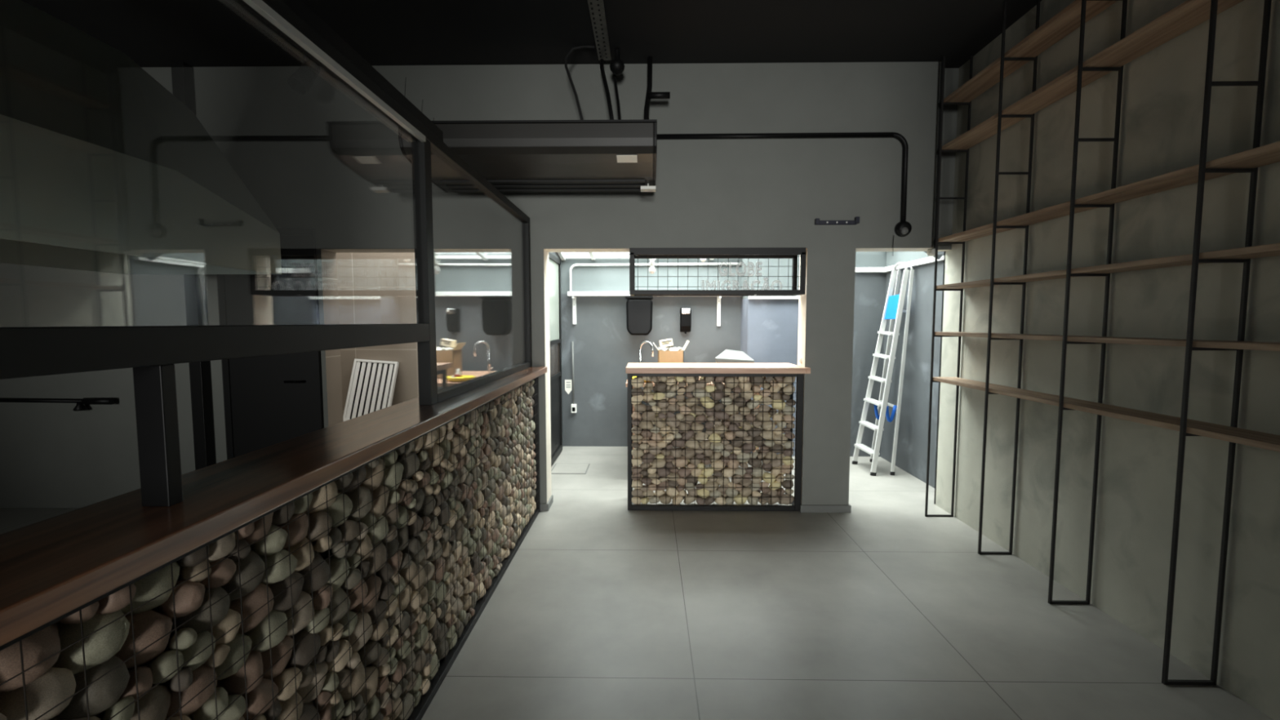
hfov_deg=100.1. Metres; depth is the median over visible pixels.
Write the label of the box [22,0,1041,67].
ceiling
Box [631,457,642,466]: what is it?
flat stone
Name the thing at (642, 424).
flat stone
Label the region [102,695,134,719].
stone
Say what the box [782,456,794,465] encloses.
flat stone
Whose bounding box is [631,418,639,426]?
flat stone
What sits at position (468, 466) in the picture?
river stone
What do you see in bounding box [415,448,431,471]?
river stone
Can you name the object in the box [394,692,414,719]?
river stone
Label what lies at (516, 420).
river stone
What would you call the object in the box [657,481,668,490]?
flat stone
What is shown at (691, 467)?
flat stone
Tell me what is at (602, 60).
pipe
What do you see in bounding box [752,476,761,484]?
flat stone
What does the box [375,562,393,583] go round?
river stone
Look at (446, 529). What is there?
river stone
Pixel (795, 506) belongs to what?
cage
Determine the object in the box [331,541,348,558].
river stone
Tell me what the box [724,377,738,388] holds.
flat stone
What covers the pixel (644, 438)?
flat stone
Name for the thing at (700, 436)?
flat stone
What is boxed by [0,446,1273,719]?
floor
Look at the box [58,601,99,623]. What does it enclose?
river stone
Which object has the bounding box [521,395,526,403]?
river stone
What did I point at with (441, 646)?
river stone
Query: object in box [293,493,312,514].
river stone
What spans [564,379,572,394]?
sign
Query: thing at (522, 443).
river stone
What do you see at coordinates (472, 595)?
river stone
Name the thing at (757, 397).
flat stone
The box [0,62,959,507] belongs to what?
wall
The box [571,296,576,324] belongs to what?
bracket
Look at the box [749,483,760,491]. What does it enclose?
flat stone
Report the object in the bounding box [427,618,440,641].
river stone
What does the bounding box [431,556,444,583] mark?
river stone
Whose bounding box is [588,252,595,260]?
trim
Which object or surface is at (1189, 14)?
plank
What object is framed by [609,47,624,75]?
globe lamp
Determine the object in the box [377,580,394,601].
river stone
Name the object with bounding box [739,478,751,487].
flat stone
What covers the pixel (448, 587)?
river stone
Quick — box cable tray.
[587,0,611,60]
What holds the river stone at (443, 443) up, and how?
in the wire mesh
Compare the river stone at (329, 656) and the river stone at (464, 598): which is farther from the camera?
the river stone at (464, 598)
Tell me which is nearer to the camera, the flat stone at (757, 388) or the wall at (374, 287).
the flat stone at (757, 388)
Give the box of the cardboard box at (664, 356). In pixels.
[653,340,688,363]
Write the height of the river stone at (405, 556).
0.054 m
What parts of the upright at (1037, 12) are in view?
post, post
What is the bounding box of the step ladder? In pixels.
[851,262,914,475]
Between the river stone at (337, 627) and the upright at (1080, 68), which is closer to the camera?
the river stone at (337, 627)
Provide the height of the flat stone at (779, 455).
0.050 m
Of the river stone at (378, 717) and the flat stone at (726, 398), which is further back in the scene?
the flat stone at (726, 398)
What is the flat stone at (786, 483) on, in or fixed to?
in the cage
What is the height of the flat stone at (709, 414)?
0.066 m
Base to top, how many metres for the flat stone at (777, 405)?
0.088 m
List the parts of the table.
leg, leg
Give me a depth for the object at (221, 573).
1.06 m
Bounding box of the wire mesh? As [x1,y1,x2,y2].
[0,377,539,719]
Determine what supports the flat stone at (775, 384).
on the flat stone at (776, 388)
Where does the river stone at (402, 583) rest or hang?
on the river stone at (405, 594)
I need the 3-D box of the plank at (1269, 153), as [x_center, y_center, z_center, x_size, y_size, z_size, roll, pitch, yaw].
[2.208,-0.755,2.397,0.178,0.024,2.955,0,4,1]
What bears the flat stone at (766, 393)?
in the cage
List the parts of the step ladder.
rail, leg, rail, leg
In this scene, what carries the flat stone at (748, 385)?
in the cage
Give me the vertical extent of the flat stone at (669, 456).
0.058 m
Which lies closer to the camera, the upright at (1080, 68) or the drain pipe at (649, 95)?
the upright at (1080, 68)
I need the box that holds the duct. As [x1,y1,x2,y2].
[170,61,215,470]
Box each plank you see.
[933,377,1279,452]
[934,331,1279,351]
[936,243,1279,288]
[937,141,1279,241]
[942,0,1244,149]
[943,0,1116,102]
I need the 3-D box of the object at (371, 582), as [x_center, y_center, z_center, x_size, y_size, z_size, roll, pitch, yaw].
[-0.864,0.729,1.675,0.093,0.108,0.132,0,4,3]
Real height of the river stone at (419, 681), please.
0.080 m
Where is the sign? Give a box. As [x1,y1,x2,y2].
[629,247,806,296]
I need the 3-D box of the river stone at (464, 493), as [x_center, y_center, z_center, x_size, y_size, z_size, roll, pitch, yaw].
[-0.842,0.618,2.509,0.071,0.081,0.102,0,4,2]
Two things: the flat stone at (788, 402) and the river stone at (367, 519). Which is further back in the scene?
the flat stone at (788, 402)
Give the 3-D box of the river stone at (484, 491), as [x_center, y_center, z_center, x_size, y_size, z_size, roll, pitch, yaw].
[-0.829,0.711,2.844,0.068,0.078,0.081,4,6,43]
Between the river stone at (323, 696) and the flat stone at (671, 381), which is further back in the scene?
the flat stone at (671, 381)
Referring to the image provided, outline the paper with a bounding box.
[658,346,682,350]
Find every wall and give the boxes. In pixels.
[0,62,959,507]
[336,252,418,415]
[550,252,563,446]
[560,252,742,446]
[739,251,886,456]
[880,0,1279,719]
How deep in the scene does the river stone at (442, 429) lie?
2.21 m
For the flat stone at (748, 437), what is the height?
0.060 m
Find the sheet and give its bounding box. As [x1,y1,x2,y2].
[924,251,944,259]
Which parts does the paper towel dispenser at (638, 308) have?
lid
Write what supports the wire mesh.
on the floor
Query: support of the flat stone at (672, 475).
in the cage
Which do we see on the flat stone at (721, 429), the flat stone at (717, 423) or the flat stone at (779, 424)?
the flat stone at (717, 423)
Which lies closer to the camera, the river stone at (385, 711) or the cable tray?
the river stone at (385, 711)
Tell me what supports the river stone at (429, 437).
on the river stone at (437, 453)
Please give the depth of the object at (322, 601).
1.40 m
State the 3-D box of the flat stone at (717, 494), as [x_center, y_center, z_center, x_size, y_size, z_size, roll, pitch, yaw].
[0.587,1.038,4.169,0.089,0.065,0.072,2,5,28]
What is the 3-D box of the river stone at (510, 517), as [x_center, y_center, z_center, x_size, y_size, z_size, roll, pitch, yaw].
[-0.839,0.993,3.321,0.111,0.119,0.117,3,5,36]
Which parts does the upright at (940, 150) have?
post, post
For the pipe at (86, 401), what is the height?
0.096 m
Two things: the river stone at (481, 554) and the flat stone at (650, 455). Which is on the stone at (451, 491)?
the river stone at (481, 554)
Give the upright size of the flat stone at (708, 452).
0.065 m
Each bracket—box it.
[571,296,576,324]
[716,296,721,325]
[814,216,859,225]
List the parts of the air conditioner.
label plate, drain spout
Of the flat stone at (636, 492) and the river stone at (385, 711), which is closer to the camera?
the river stone at (385, 711)
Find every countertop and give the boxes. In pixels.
[0,366,546,646]
[625,362,810,373]
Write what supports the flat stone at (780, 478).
in the cage
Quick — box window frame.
[0,0,532,506]
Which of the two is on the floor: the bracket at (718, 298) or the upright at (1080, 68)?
the upright at (1080, 68)
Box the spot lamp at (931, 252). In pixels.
[926,248,935,257]
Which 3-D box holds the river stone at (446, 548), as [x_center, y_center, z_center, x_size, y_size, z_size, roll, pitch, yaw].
[-0.840,0.805,2.285,0.061,0.072,0.076,1,4,15]
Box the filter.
[342,358,399,421]
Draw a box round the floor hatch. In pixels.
[551,463,590,474]
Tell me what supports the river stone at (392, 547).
on the river stone at (393, 561)
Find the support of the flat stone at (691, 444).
in the cage
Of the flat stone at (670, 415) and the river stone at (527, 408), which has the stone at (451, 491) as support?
the river stone at (527, 408)
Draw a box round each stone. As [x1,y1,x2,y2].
[0,379,537,719]
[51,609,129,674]
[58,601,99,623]
[102,695,134,719]
[146,649,183,684]
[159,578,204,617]
[164,715,191,719]
[168,666,192,691]
[176,545,208,567]
[180,631,215,671]
[181,560,211,582]
[191,686,228,719]
[204,643,230,667]
[214,632,251,679]
[217,693,246,719]
[223,537,250,562]
[234,522,254,540]
[241,678,278,719]
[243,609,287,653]
[244,511,273,544]
[249,714,266,719]
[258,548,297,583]
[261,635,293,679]
[262,699,281,719]
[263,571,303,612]
[271,502,295,525]
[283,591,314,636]
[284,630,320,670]
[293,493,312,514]
[297,549,331,593]
[313,690,331,710]
[318,693,344,719]
[318,704,331,719]
[320,671,338,693]
[322,555,349,591]
[324,639,352,672]
[324,640,339,662]
[326,586,351,626]
[329,622,343,640]
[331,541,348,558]
[333,472,353,489]
[336,668,351,693]
[337,466,366,492]
[337,520,359,542]
[337,610,357,638]
[340,568,361,589]
[342,578,367,610]
[344,538,358,557]
[344,651,360,669]
[346,533,373,560]
[346,553,360,568]
[351,693,363,712]
[355,522,368,540]
[355,559,369,578]
[355,702,368,719]
[356,512,376,532]
[357,640,381,665]
[358,665,377,704]
[360,457,385,491]
[365,694,379,719]
[367,515,388,544]
[368,484,389,518]
[368,709,383,719]
[369,646,389,666]
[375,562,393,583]
[375,675,389,697]
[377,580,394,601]
[380,450,398,466]
[380,698,394,716]
[381,524,397,543]
[382,502,399,524]
[382,538,399,558]
[383,595,398,617]
[384,625,398,648]
[386,550,402,573]
[386,606,403,625]
[386,646,395,662]
[386,657,397,675]
[387,660,406,684]
[387,697,402,719]
[388,572,400,586]
[391,576,405,596]
[391,633,403,651]
[394,610,410,633]
[394,640,410,660]
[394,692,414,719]
[395,445,404,455]
[395,450,419,479]
[396,561,416,583]
[396,582,412,611]
[397,479,412,493]
[397,677,408,693]
[398,488,424,511]
[399,553,412,568]
[400,536,419,558]
[400,649,415,675]
[402,440,415,454]
[403,590,421,613]
[403,671,416,693]
[405,479,417,494]
[405,510,416,525]
[406,515,423,536]
[406,564,426,591]
[406,621,417,639]
[408,671,422,694]
[410,648,426,674]
[411,471,430,488]
[411,545,425,565]
[412,435,424,453]
[413,623,427,652]
[414,494,435,517]
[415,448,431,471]
[415,585,427,607]
[418,559,434,585]
[419,537,433,559]
[419,632,432,652]
[419,653,439,680]
[420,430,437,449]
[420,516,431,531]
[421,603,431,620]
[422,579,437,601]
[422,611,435,631]
[424,640,436,657]
[425,467,439,484]
[426,443,444,467]
[426,514,438,533]
[426,539,442,561]
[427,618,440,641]
[430,501,450,525]
[431,466,444,485]
[431,492,444,506]
[431,524,443,541]
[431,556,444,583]
[431,601,446,620]
[432,580,445,606]
[433,622,448,644]
[434,638,448,660]
[435,424,446,444]
[436,438,450,459]
[438,453,457,471]
[438,470,453,488]
[438,524,451,543]
[440,541,451,557]
[443,551,454,571]
[443,582,453,604]
[444,509,457,528]
[445,631,457,649]
[447,562,460,582]
[448,433,463,454]
[448,485,462,500]
[448,595,458,614]
[449,468,459,487]
[449,541,462,562]
[450,519,464,542]
[452,593,462,617]
[453,426,469,444]
[454,453,464,471]
[455,500,464,519]
[455,564,465,583]
[455,621,463,638]
[457,415,464,425]
[457,444,467,457]
[457,466,467,484]
[457,483,468,501]
[458,526,470,545]
[459,545,467,560]
[459,593,471,611]
[460,497,472,515]
[460,577,468,594]
[462,412,470,426]
[462,471,473,487]
[463,455,475,471]
[463,511,474,528]
[463,537,476,555]
[463,562,471,577]
[465,408,479,426]
[465,591,477,612]
[466,422,480,438]
[466,508,480,529]
[468,466,480,481]
[468,555,481,575]
[469,494,476,506]
[469,577,478,593]
[470,525,481,541]
[471,489,484,509]
[474,478,481,493]
[475,413,483,426]
[475,435,483,448]
[475,539,482,554]
[475,582,485,600]
[476,507,488,524]
[477,448,484,462]
[477,462,484,478]
[477,542,486,559]
[479,526,486,542]
[480,412,488,425]
[480,471,488,490]
[480,487,490,500]
[481,402,488,413]
[481,436,486,449]
[481,459,490,471]
[481,566,488,582]
[482,423,490,439]
[484,539,493,555]
[485,554,493,570]
[486,511,494,527]
[487,404,497,420]
[487,478,494,493]
[488,421,497,439]
[488,451,497,465]
[489,542,497,556]
[490,466,501,480]
[491,528,499,542]
[492,437,499,448]
[493,440,503,455]
[493,497,499,511]
[495,402,502,417]
[495,425,505,438]
[496,485,504,501]
[496,501,502,515]
[496,516,502,530]
[497,547,505,560]
[498,453,506,471]
[498,524,506,536]
[499,493,506,505]
[499,505,506,519]
[501,462,510,475]
[503,482,511,495]
[504,512,513,527]
[505,408,510,418]
[507,426,511,436]
[507,453,514,466]
[509,526,514,537]
[511,404,517,414]
[511,414,517,428]
[511,511,516,526]
[513,474,518,484]
[514,386,520,396]
[514,499,523,513]
[516,413,522,424]
[516,488,521,501]
[520,434,524,446]
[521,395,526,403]
[525,406,530,417]
[529,386,534,396]
[530,420,535,431]
[631,377,644,387]
[631,387,642,395]
[631,395,643,404]
[631,411,641,418]
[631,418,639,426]
[631,426,641,434]
[631,434,643,442]
[631,442,639,448]
[631,447,644,457]
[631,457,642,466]
[631,466,642,473]
[631,472,641,480]
[631,480,643,488]
[631,488,643,496]
[631,497,641,504]
[632,376,786,499]
[634,404,645,413]
[638,419,653,430]
[639,443,649,448]
[640,429,651,437]
[640,462,649,469]
[640,470,648,475]
[640,476,652,484]
[640,484,648,491]
[640,497,648,503]
[641,437,649,443]
[641,452,653,462]
[642,376,650,381]
[642,410,655,421]
[642,489,654,497]
[643,387,651,394]
[643,394,653,400]
[644,382,653,387]
[647,445,660,455]
[647,466,656,474]
[648,400,656,406]
[648,439,656,447]
[648,472,658,479]
[648,483,656,490]
[648,497,660,503]
[649,426,660,433]
[650,376,658,383]
[650,432,662,441]
[651,405,660,413]
[651,459,666,468]
[651,479,660,484]
[653,392,665,399]
[653,416,666,428]
[654,382,667,391]
[654,489,665,496]
[655,453,664,458]
[657,399,669,408]
[657,413,666,418]
[657,440,666,447]
[657,466,670,476]
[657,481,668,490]
[659,376,667,382]
[659,476,666,482]
[659,494,671,504]
[660,407,668,413]
[660,426,670,434]
[661,448,670,455]
[662,433,673,442]
[663,390,675,398]
[663,454,674,462]
[665,377,675,385]
[665,417,679,427]
[665,444,672,451]
[665,462,673,468]
[666,412,675,417]
[666,472,679,480]
[666,486,678,496]
[667,403,679,411]
[667,480,678,487]
[668,397,677,404]
[670,384,679,391]
[670,448,681,457]
[670,466,679,473]
[671,426,679,434]
[671,438,684,447]
[671,494,683,504]
[673,432,681,438]
[673,455,688,467]
[674,376,684,382]
[675,412,684,419]
[676,387,684,395]
[676,394,684,400]
[676,400,685,406]
[676,476,686,484]
[676,484,684,491]
[677,381,686,386]
[677,467,691,477]
[678,422,689,431]
[678,489,687,496]
[679,405,691,414]
[681,429,694,439]
[681,447,696,458]
[682,414,694,423]
[683,493,696,504]
[684,376,695,383]
[684,383,694,391]
[684,392,692,398]
[684,397,698,406]
[684,482,694,489]
[685,438,699,448]
[685,474,697,483]
[687,463,694,470]
[687,488,697,496]
[689,456,700,465]
[690,404,704,415]
[690,422,704,433]
[690,467,702,476]
[692,388,707,398]
[693,379,706,388]
[694,483,703,489]
[695,414,706,423]
[695,431,708,439]
[695,447,703,453]
[696,453,704,458]
[696,497,706,505]
[697,462,705,468]
[697,474,708,484]
[697,488,709,497]
[699,396,714,408]
[699,440,711,448]
[701,457,711,464]
[701,466,713,476]
[702,448,712,456]
[702,480,718,490]
[704,376,713,382]
[704,385,715,392]
[704,497,715,505]
[705,408,714,416]
[705,422,714,429]
[705,428,713,435]
[706,415,714,422]
[707,433,721,442]
[707,475,717,481]
[709,442,724,452]
[709,452,721,462]
[709,489,721,497]
[710,390,723,399]
[711,459,724,471]
[712,425,728,434]
[713,402,724,411]
[714,376,724,382]
[714,470,723,476]
[714,495,725,505]
[715,382,724,390]
[715,409,728,420]
[715,419,721,426]
[715,475,729,485]
[717,484,727,492]
[720,438,729,444]
[720,456,729,462]
[721,396,732,404]
[721,449,730,457]
[721,466,734,477]
[722,420,729,426]
[723,388,730,395]
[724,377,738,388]
[724,404,738,414]
[724,431,735,439]
[724,443,733,451]
[724,488,738,497]
[725,497,734,504]
[726,459,739,468]
[727,481,735,488]
[728,392,737,399]
[728,413,742,422]
[728,422,739,431]
[728,453,737,460]
[731,437,742,447]
[731,475,742,483]
[732,386,741,393]
[732,447,742,454]
[733,396,746,406]
[733,493,746,504]
[734,428,747,437]
[734,466,746,475]
[735,483,742,490]
[736,451,750,462]
[737,376,747,382]
[738,381,751,390]
[738,486,751,497]
[739,406,750,415]
[739,420,751,430]
[739,462,748,468]
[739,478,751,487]
[740,389,753,399]
[741,442,755,453]
[743,435,752,444]
[743,472,751,479]
[745,413,755,422]
[745,466,752,473]
[746,400,759,408]
[746,427,762,437]
[746,495,758,505]
[747,457,761,467]
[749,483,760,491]
[750,377,764,386]
[750,451,758,457]
[751,408,759,415]
[751,420,762,427]
[751,490,761,497]
[752,385,760,392]
[752,394,761,399]
[752,466,764,476]
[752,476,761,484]
[753,435,764,446]
[755,412,770,421]
[757,452,766,458]
[758,404,770,411]
[758,498,767,505]
[759,389,771,397]
[759,396,772,404]
[759,481,768,487]
[759,486,770,493]
[759,492,769,499]
[760,382,770,389]
[760,419,775,431]
[760,430,774,439]
[760,445,768,453]
[762,457,770,464]
[762,463,771,471]
[762,471,775,484]
[764,377,773,382]
[764,440,774,446]
[764,451,777,459]
[767,494,779,504]
[768,408,777,415]
[768,443,784,453]
[768,457,783,467]
[768,480,782,489]
[768,489,777,496]
[769,379,777,386]
[769,385,780,393]
[770,392,780,399]
[770,466,781,476]
[771,399,786,409]
[771,413,782,422]
[772,434,787,444]
[773,426,782,435]
[774,377,782,382]
[776,422,786,428]
[776,453,784,459]
[776,475,784,482]
[777,382,786,387]
[777,488,786,496]
[777,493,794,504]
[780,463,793,473]
[781,394,790,400]
[781,480,793,488]
[782,384,795,395]
[782,404,795,414]
[782,414,795,422]
[782,427,791,433]
[782,448,793,456]
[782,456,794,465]
[783,377,795,385]
[783,440,794,448]
[784,431,795,439]
[784,474,794,479]
[785,399,795,406]
[785,488,793,494]
[786,422,795,428]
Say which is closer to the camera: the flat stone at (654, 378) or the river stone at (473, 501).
the river stone at (473, 501)
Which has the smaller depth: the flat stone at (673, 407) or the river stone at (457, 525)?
the river stone at (457, 525)
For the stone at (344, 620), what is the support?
on the stone at (344, 644)
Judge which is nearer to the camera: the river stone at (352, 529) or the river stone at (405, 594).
the river stone at (352, 529)
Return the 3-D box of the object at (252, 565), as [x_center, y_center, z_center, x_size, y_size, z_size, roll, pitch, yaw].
[-0.868,0.461,1.149,0.093,0.099,0.104,2,5,31]
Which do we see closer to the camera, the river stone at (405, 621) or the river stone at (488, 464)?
the river stone at (405, 621)
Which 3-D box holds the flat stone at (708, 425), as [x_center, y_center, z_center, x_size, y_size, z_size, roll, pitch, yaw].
[0.531,0.504,4.133,0.074,0.058,0.056,-1,4,-15]
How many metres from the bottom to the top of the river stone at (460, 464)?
0.082 m
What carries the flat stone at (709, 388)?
on the flat stone at (718, 393)
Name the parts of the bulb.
cord, bulb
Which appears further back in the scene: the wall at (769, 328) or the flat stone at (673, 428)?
the wall at (769, 328)
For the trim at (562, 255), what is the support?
attached to the wall at (555, 254)
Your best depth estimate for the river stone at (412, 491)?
1.94 m
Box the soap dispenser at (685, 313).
[680,308,691,333]
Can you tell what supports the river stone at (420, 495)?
in the wire mesh
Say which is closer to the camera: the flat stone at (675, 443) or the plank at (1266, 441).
the plank at (1266, 441)
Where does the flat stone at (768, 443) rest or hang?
on the flat stone at (762, 447)
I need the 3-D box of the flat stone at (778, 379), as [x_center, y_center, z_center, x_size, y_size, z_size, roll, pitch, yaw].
[1.059,0.141,4.090,0.067,0.057,0.054,1,4,13]
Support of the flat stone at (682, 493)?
on the flat stone at (688, 500)
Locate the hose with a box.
[564,45,595,119]
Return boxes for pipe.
[0,397,115,410]
[600,58,613,119]
[613,59,621,119]
[644,56,670,119]
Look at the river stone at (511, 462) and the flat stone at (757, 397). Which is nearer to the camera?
the river stone at (511, 462)
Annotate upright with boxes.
[924,55,973,516]
[977,0,1040,554]
[1048,0,1127,604]
[1161,0,1271,684]
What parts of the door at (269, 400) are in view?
handle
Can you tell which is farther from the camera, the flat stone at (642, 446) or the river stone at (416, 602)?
the flat stone at (642, 446)
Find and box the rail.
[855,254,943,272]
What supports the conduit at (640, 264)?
attached to the wall at (604, 347)
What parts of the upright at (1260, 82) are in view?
post, post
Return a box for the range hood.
[0,0,281,274]
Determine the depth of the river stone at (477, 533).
2.67 m
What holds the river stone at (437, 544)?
on the river stone at (439, 574)
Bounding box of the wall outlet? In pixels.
[571,404,577,413]
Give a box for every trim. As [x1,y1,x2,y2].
[557,252,565,260]
[560,254,629,258]
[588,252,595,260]
[928,61,942,249]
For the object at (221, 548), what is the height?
0.067 m
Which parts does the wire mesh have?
panel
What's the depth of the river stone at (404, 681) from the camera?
1.86 m
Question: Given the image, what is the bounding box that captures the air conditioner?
[398,119,657,192]
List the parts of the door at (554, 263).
pane, pane, panel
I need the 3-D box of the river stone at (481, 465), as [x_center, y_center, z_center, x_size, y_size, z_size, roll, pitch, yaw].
[-0.844,0.565,2.762,0.072,0.089,0.091,4,5,41]
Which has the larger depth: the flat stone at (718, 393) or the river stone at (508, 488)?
the flat stone at (718, 393)
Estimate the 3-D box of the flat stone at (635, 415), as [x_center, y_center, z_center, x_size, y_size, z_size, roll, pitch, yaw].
[-0.029,0.428,4.137,0.078,0.060,0.062,0,4,1]
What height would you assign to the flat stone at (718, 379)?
0.062 m
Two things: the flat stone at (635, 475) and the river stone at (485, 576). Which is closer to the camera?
the river stone at (485, 576)
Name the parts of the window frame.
post, rail, rail, post, rail, post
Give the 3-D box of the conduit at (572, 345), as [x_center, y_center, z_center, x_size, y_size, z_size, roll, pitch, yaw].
[-0.771,0.149,6.174,0.025,0.720,0.020,0,4,1]
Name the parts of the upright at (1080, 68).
post, post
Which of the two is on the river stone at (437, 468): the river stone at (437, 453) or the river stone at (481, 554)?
the river stone at (437, 453)
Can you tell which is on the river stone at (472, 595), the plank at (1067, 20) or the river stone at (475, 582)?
the river stone at (475, 582)
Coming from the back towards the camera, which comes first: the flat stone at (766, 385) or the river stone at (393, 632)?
the flat stone at (766, 385)
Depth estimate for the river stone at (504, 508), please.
3.17 m
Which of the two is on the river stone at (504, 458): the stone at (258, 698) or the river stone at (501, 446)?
the river stone at (501, 446)
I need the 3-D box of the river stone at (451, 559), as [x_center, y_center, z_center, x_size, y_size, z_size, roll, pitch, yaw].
[-0.853,0.872,2.321,0.083,0.092,0.096,4,6,43]
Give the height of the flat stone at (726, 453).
0.054 m
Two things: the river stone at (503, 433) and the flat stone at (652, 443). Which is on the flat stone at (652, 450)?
the flat stone at (652, 443)
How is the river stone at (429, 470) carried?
in the wire mesh
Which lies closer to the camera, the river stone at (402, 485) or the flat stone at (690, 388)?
the river stone at (402, 485)
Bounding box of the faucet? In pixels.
[639,340,653,363]
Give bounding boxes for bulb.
[648,258,655,273]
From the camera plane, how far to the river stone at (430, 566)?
2.09 m
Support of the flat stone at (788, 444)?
on the flat stone at (787, 453)
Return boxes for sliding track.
[281,0,443,142]
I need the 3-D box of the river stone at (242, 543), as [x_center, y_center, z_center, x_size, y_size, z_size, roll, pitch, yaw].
[-0.853,0.396,1.126,0.056,0.055,0.058,2,5,25]
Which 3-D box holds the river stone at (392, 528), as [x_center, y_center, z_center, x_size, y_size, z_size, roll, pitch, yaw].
[-0.837,0.577,1.782,0.057,0.059,0.058,-4,6,-43]
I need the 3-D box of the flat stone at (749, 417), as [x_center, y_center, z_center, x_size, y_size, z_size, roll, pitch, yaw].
[0.850,0.447,4.124,0.085,0.074,0.071,2,4,23]
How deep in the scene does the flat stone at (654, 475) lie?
4.14 m
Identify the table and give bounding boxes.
[626,376,760,474]
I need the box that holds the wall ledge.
[567,291,799,299]
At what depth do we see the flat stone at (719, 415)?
4.11 m
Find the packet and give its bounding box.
[658,338,673,348]
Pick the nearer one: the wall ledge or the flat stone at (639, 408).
the flat stone at (639, 408)
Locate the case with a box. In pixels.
[715,349,754,377]
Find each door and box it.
[217,227,324,459]
[548,252,562,466]
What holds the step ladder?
on the floor
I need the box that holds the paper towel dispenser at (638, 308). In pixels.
[626,296,653,335]
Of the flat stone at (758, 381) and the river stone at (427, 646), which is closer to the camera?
the river stone at (427, 646)
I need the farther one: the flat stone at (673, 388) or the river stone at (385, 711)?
the flat stone at (673, 388)
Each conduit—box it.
[568,262,740,291]
[571,342,574,404]
[657,132,908,221]
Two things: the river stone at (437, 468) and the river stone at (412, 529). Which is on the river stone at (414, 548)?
the river stone at (412, 529)
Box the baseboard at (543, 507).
[539,495,851,512]
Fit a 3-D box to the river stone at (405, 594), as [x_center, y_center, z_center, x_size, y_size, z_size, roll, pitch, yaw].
[-0.854,0.841,1.901,0.087,0.096,0.100,4,6,42]
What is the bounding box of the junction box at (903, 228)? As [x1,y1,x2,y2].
[894,221,911,236]
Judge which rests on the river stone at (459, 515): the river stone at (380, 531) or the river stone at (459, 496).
the river stone at (459, 496)
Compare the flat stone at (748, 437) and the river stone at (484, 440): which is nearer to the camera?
the river stone at (484, 440)
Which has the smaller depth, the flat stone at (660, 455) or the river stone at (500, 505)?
the river stone at (500, 505)
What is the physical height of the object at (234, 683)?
0.089 m
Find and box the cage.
[627,373,803,511]
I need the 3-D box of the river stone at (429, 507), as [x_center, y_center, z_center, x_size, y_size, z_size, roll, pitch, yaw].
[-0.857,0.570,2.109,0.085,0.092,0.095,1,4,15]

